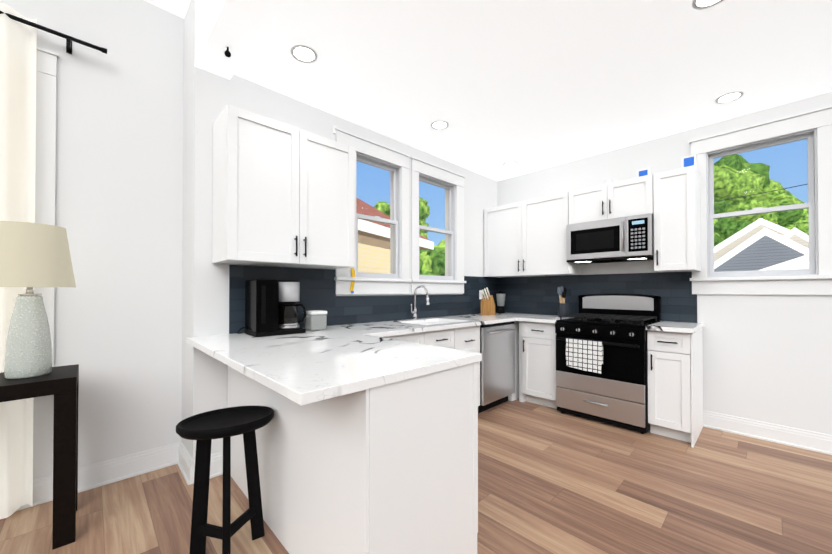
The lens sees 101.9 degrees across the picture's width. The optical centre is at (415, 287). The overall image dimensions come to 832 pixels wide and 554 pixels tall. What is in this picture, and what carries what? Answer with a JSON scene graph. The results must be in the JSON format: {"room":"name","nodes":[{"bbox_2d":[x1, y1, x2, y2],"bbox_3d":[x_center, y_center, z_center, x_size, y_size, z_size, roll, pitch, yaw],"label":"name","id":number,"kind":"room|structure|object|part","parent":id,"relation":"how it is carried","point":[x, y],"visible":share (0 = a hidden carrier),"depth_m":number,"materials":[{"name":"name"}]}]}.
{"room":"kitchen","nodes":[
{"label":"kitchen","id":0,"kind":"room"},
{"bbox_2d":[0,0,183,478],"bbox_3d":[-3.130,-0.360,1.094,4.330,3.150,0.160,0,-1,-44],"label":"wall","id":1,"kind":"structure","parent":0,"point":[118,214],"depth_m":2.16,"materials":[{"name":"paint"}]},
{"bbox_2d":[34,46,58,397],"bbox_3d":[-2.584,-0.376,1.478,1.394,1.984,0.045,0,-1,-44],"label":"window","id":2,"kind":"structure","parent":1,"relation":"in","point":[45,154],"depth_m":1.94,"materials":[{"name":"white"}]},
{"bbox_2d":[0,3,106,518],"bbox_3d":[-2.573,-0.157,1.411,1.875,2.690,0.155,0,-1,-44],"label":"curtain","id":3,"kind":"object","parent":1,"relation":"attached to","point":[18,31],"visible":0.65,"depth_m":1.82,"materials":[{"name":"white fabric"}]},
{"bbox_3d":[-2.467,-0.157,1.493,1.041,2.690,0.127,0,-1,-44],"label":"curtain panel","id":4,"kind":"part","parent":3,"relation":"part of","materials":[{"name":"fabric"}]},
{"bbox_2d":[16,441,181,510],"bbox_3d":[-3.136,1.144,0.944,4.130,0.140,0.030,0,-1,-44],"label":"baseboard","id":5,"kind":"structure","parent":1,"relation":"attached to","point":[96,475],"depth_m":2.13,"materials":[{"name":"white wood"}]},
{"bbox_2d":[145,0,189,18],"bbox_3d":[-2.084,-2.047,-0.265,4.330,0.200,3.670,0,-1,-44],"label":"ceiling","id":6,"kind":"structure","parent":0,"point":[179,8],"depth_m":2.30,"materials":[{"name":"paint"}]},
{"bbox_2d":[195,0,281,79],"bbox_3d":[-0.255,-1.775,1.099,0.200,0.720,3.100,0,-1,-44],"label":"header beam","id":7,"kind":"structure","parent":0,"point":[236,27],"depth_m":1.90,"materials":[{"name":"paint"}]},
{"bbox_2d":[224,47,230,57],"bbox_3d":[-1.102,-1.379,1.974,0.036,0.058,0.036,0,-1,-44],"label":"ceiling sensor","id":8,"kind":"object","parent":7,"relation":"attached to","point":[227,53],"visible":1,"depth_m":1.97,"materials":[{"name":"black plastic"}]},
{"bbox_2d":[182,0,496,459],"bbox_3d":[-0.224,-0.439,3.526,3.630,3.350,0.370,0,-1,-44],"label":"wall","id":9,"kind":"structure","parent":0,"point":[209,97],"depth_m":2.25,"materials":[{"name":"paint"}]},
{"bbox_2d":[177,441,193,484],"bbox_3d":[-1.536,1.155,2.237,0.030,0.140,0.388,0,-1,-44],"label":"baseboard","id":10,"kind":"structure","parent":9,"relation":"attached to","point":[185,462],"depth_m":2.19,"materials":[{"name":"white wood"}]},
{"bbox_2d":[193,451,222,483],"bbox_3d":[-1.327,1.154,2.172,0.180,0.140,0.030,0,-1,-44],"label":"baseboard","id":11,"kind":"structure","parent":9,"relation":"attached to","point":[216,465],"depth_m":2.19,"materials":[{"name":"white wood"}]},
{"bbox_2d":[212,104,354,268],"bbox_3d":[-0.886,-0.617,2.378,0.880,0.915,0.360,0,-1,-44],"label":"upper cabinet","id":12,"kind":"object","parent":9,"relation":"attached to","point":[283,194],"visible":1,"depth_m":2.19,"materials":[{"name":"white wood"}]},
{"bbox_2d":[229,265,496,333],"bbox_3d":[-0.077,0.087,3.400,3.268,0.464,0.008,0,-1,-44],"label":"tile backsplash","id":13,"kind":"structure","parent":9,"relation":"attached to","point":[317,286],"depth_m":2.88,"materials":[{"name":"blue tile"}]},
{"bbox_2d":[334,128,465,294],"bbox_3d":[-0.079,-0.634,3.449,1.744,1.394,0.145,0,-1,-44],"label":"window","id":14,"kind":"structure","parent":9,"relation":"in","point":[395,221],"depth_m":3.34,"materials":[{"name":"white wood"}]},
{"bbox_2d":[350,268,354,292],"bbox_3d":[-0.549,-0.062,2.915,0.053,0.215,0.008,0,-1,-44],"label":"tag","id":15,"kind":"object","parent":14,"relation":"hanging from","point":[352,282],"visible":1,"depth_m":2.92,"materials":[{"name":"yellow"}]},
{"bbox_2d":[419,173,454,280],"bbox_3d":[0.205,-0.637,3.754,0.610,1.110,0.100,0,-1,-44],"label":"window","id":16,"kind":"structure","parent":9,"relation":"in","point":[450,231],"depth_m":3.92,"materials":[{"name":"white wood"}]},
{"bbox_2d":[0,399,831,553],"bbox_3d":[-0.727,1.244,1.014,8.100,0.060,3.870,0,-1,-44],"label":"floor","id":17,"kind":"structure","parent":0,"point":[551,480],"depth_m":1.93,"materials":[{"name":"brown wood"}]},
{"bbox_2d":[0,364,78,549],"bbox_3d":[-2.226,0.822,1.324,1.265,0.790,0.390,0,-1,-44],"label":"console table","id":18,"kind":"object","parent":17,"relation":"on","point":[60,384],"visible":1,"depth_m":1.59,"materials":[{"name":"black wood"}]},
{"bbox_2d":[0,221,75,378],"bbox_3d":[-1.903,0.062,1.663,0.320,0.734,0.341,0,-1,-44],"label":"table lamp","id":19,"kind":"object","parent":18,"relation":"on","point":[32,255],"visible":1,"depth_m":1.60,"materials":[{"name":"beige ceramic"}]},
{"bbox_2d":[176,406,273,553],"bbox_3d":[-0.865,0.908,1.550,0.386,0.628,0.294,0,-1,-44],"label":"stool","id":20,"kind":"object","parent":17,"relation":"on","point":[204,429],"visible":1,"depth_m":1.51,"materials":[{"name":"black wood"}]},
{"bbox_2d":[270,392,293,553],"bbox_3d":[-0.392,0.782,1.811,0.610,0.880,0.505,0,-1,-44],"label":"base cabinet","id":21,"kind":"object","parent":17,"relation":"on","point":[282,423],"depth_m":1.60,"materials":[{"name":"white wood"}]},
{"bbox_2d":[294,360,481,553],"bbox_3d":[-0.116,0.779,1.524,0.611,0.880,0.524,0,-1,-44],"label":"base cabinet","id":22,"kind":"object","parent":17,"relation":"on","point":[367,439],"depth_m":1.30,"materials":[{"name":"white wood"}]},
{"bbox_2d":[186,312,574,407],"bbox_3d":[0.386,0.332,2.742,3.508,0.036,1.594,0,-1,-44],"label":"countertop","id":23,"kind":"structure","parent":22,"relation":"on","point":[310,367],"depth_m":1.66,"materials":[{"name":"white stone"}]},
{"bbox_2d":[237,279,305,336],"bbox_3d":[-0.966,0.129,2.302,0.427,0.360,0.285,0,-1,-44],"label":"coffee maker","id":24,"kind":"object","parent":23,"relation":"on","point":[270,308],"visible":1,"depth_m":2.17,"materials":[{"name":"black plastic"}]},
{"bbox_2d":[303,310,326,330],"bbox_3d":[-0.742,0.240,2.487,0.130,0.140,0.130,0,-1,-44],"label":"canister","id":25,"kind":"object","parent":23,"relation":"on","point":[315,320],"visible":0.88,"depth_m":2.44,"materials":[{"name":"white ceramic"}]},
{"bbox_2d":[411,285,429,319],"bbox_3d":[0.034,0.145,3.305,0.093,0.345,0.224,0,-1,-44],"label":"gooseneck faucet","id":26,"kind":"object","parent":23,"relation":"on","point":[414,311],"visible":1,"depth_m":3.35,"materials":[{"name":"silver metal"}]},
{"bbox_2d":[480,287,494,314],"bbox_3d":[0.842,0.159,4.014,0.190,0.329,0.110,0,-1,-44],"label":"knife block","id":27,"kind":"object","parent":23,"relation":"on","point":[487,305],"visible":1,"depth_m":3.98,"materials":[{"name":"brown wood"}]},
{"bbox_2d":[496,291,505,312],"bbox_3d":[1.093,0.184,4.352,0.128,0.285,0.128,0,-1,-44],"label":"blender","id":28,"kind":"object","parent":23,"relation":"on","point":[500,298],"visible":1,"depth_m":4.31,"materials":[{"name":"black"}]},
{"bbox_2d":[557,286,568,316],"bbox_3d":[1.619,0.150,3.707,0.114,0.341,0.112,0,-1,-44],"label":"utensil crock","id":29,"kind":"object","parent":23,"relation":"on","point":[563,307],"visible":0.9,"depth_m":3.67,"materials":[{"name":"grey stone"}]},
{"bbox_2d":[478,321,516,412],"bbox_3d":[0.662,0.799,3.627,0.594,0.876,0.659,0,-1,-44],"label":"dishwasher","id":30,"kind":"object","parent":17,"relation":"on","point":[497,365],"visible":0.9,"depth_m":3.39,"materials":[{"name":"silver metal"}]},
{"bbox_2d":[508,352,517,400],"bbox_3d":[1.069,0.802,4.098,0.630,0.878,0.575,0,-1,-44],"label":"base cabinet","id":31,"kind":"object","parent":17,"relation":"on","point":[514,396],"depth_m":3.73,"materials":[{"name":"white wood"}]},
{"bbox_2d":[518,344,556,408],"bbox_3d":[1.470,0.799,3.707,0.596,0.878,0.424,0,-1,-44],"label":"base cabinet","id":32,"kind":"object","parent":17,"relation":"on","point":[536,367],"depth_m":3.50,"materials":[{"name":"white wood"}]},
{"bbox_2d":[555,294,660,433],"bbox_3d":[1.830,0.646,3.239,0.714,1.175,0.744,0,-1,-44],"label":"gas range","id":33,"kind":"object","parent":17,"relation":"on","point":[601,359],"visible":0.98,"depth_m":3.04,"materials":[{"name":"black metal"}]},
{"bbox_2d":[647,328,702,446],"bbox_3d":[2.241,0.792,2.906,0.596,0.878,0.296,0,-1,-44],"label":"base cabinet","id":34,"kind":"object","parent":17,"relation":"on","point":[675,359],"depth_m":2.71,"materials":[{"name":"white wood"}]},
{"bbox_2d":[646,321,703,331],"bbox_3d":[2.229,0.333,2.892,0.643,0.036,0.305,0,-1,-44],"label":"countertop","id":35,"kind":"structure","parent":34,"relation":"on","point":[663,326],"depth_m":2.74,"materials":[{"name":"white stone"}]},
{"bbox_2d":[234,0,831,180],"bbox_3d":[0.997,-1.789,2.444,3.470,0.670,3.300,0,-1,-44],"label":"ceiling","id":36,"kind":"structure","parent":0,"point":[528,86],"depth_m":2.23,"materials":[{"name":"paint"}]},
{"bbox_2d":[291,45,317,62],"bbox_3d":[-0.696,-1.454,2.101,0.160,0.004,0.160,0,-1,-44],"label":"recessed light","id":37,"kind":"object","parent":36,"relation":"in","point":[304,53],"visible":1,"depth_m":2.09,"materials":[{"name":"white"}]},
{"bbox_2d":[431,121,448,129],"bbox_3d":[0.212,-1.447,3.004,0.160,0.004,0.160,0,-1,-44],"label":"recessed light","id":38,"kind":"object","parent":36,"relation":"in","point":[438,125],"visible":1,"depth_m":3.01,"materials":[{"name":"white plastic"}]},
{"bbox_2d":[692,0,722,9],"bbox_3d":[1.481,-1.458,1.686,0.160,0.004,0.160,0,-1,-44],"label":"recessed light","id":39,"kind":"object","parent":36,"relation":"in","point":[700,4],"visible":1,"depth_m":1.73,"materials":[{"name":"white plastic"}]},
{"bbox_2d":[715,91,743,103],"bbox_3d":[2.389,-1.450,2.574,0.160,0.004,0.160,0,-1,-44],"label":"recessed light","id":40,"kind":"object","parent":36,"relation":"in","point":[729,97],"visible":1,"depth_m":2.57,"materials":[{"name":"white plastic"}]},
{"bbox_2d":[497,91,831,434],"bbox_3d":[2.160,-0.339,3.552,0.160,3.150,3.220,0,-1,-44],"label":"wall","id":41,"kind":"structure","parent":0,"point":[767,358],"depth_m":2.82,"materials":[{"name":"paint"}]},
{"bbox_2d":[484,192,579,277],"bbox_3d":[1.338,-0.575,4.026,0.360,0.870,1.055,0,-1,-44],"label":"upper cabinet","id":42,"kind":"object","parent":41,"relation":"attached to","point":[526,238],"visible":0.98,"depth_m":3.87,"materials":[{"name":"white wood"}]},
{"bbox_2d":[497,271,696,322],"bbox_3d":[1.824,0.090,3.776,0.008,0.464,2.045,0,-1,-44],"label":"tile backsplash","id":43,"kind":"structure","parent":41,"relation":"attached to","point":[540,295],"depth_m":3.64,"materials":[{"name":"blue tile"}]},
{"bbox_2d":[568,174,653,223],"bbox_3d":[1.963,-0.838,3.380,0.360,0.355,0.740,0,-1,-44],"label":"upper cabinet","id":44,"kind":"object","parent":41,"relation":"attached to","point":[627,197],"visible":0.75,"depth_m":3.24,"materials":[{"name":"white wood"}]},
{"bbox_2d":[566,213,653,263],"bbox_3d":[1.940,-0.460,3.354,0.423,0.391,0.736,0,-1,-44],"label":"microwave","id":45,"kind":"object","parent":44,"relation":"attached to","point":[625,239],"visible":1,"depth_m":3.20,"materials":[{"name":"silver metal"}]},
{"bbox_2d":[637,168,649,176],"bbox_3d":[2.149,-1.069,3.186,0.031,0.100,0.100,0,-1,-44],"label":"tape","id":46,"kind":"object","parent":44,"relation":"on","point":[642,172],"depth_m":3.17,"materials":[{"name":"blue plastic"}]},
{"bbox_2d":[653,165,700,271],"bbox_3d":[2.323,-0.584,3.004,0.360,0.870,0.292,0,-1,-44],"label":"upper cabinet","id":47,"kind":"object","parent":41,"relation":"attached to","point":[677,216],"visible":1,"depth_m":2.90,"materials":[{"name":"white wood"}]},
{"bbox_2d":[682,154,696,167],"bbox_3d":[2.371,-1.081,2.928,0.031,0.120,0.100,0,-1,-44],"label":"tape","id":48,"kind":"object","parent":47,"relation":"on","point":[690,160],"depth_m":2.91,"materials":[{"name":"blue plastic"}]},
{"bbox_2d":[690,105,831,294],"bbox_3d":[2.825,-0.640,2.789,0.145,1.394,0.869,0,-1,-44],"label":"window","id":49,"kind":"structure","parent":41,"relation":"in","point":[810,136],"depth_m":2.68,"materials":[{"name":"white wood"}]},
{"bbox_2d":[703,410,831,454],"bbox_3d":[2.823,1.159,2.713,0.030,0.140,0.790,0,-1,-44],"label":"baseboard","id":50,"kind":"structure","parent":41,"relation":"attached to","point":[800,438],"depth_m":2.70,"materials":[{"name":"white wood"}]},
{"label":"outside","id":51,"kind":"structure","parent":0,"visible":0},
{"bbox_2d":[356,154,808,275],"bbox_3d":[11.900,-5.572,14.992,110.000,14.311,120.000,0,-1,-44],"label":"scenery","id":52,"kind":"structure","parent":51,"point":[791,220],"depth_m":19.80,"materials":[{"name":"green plant"}]}
]}

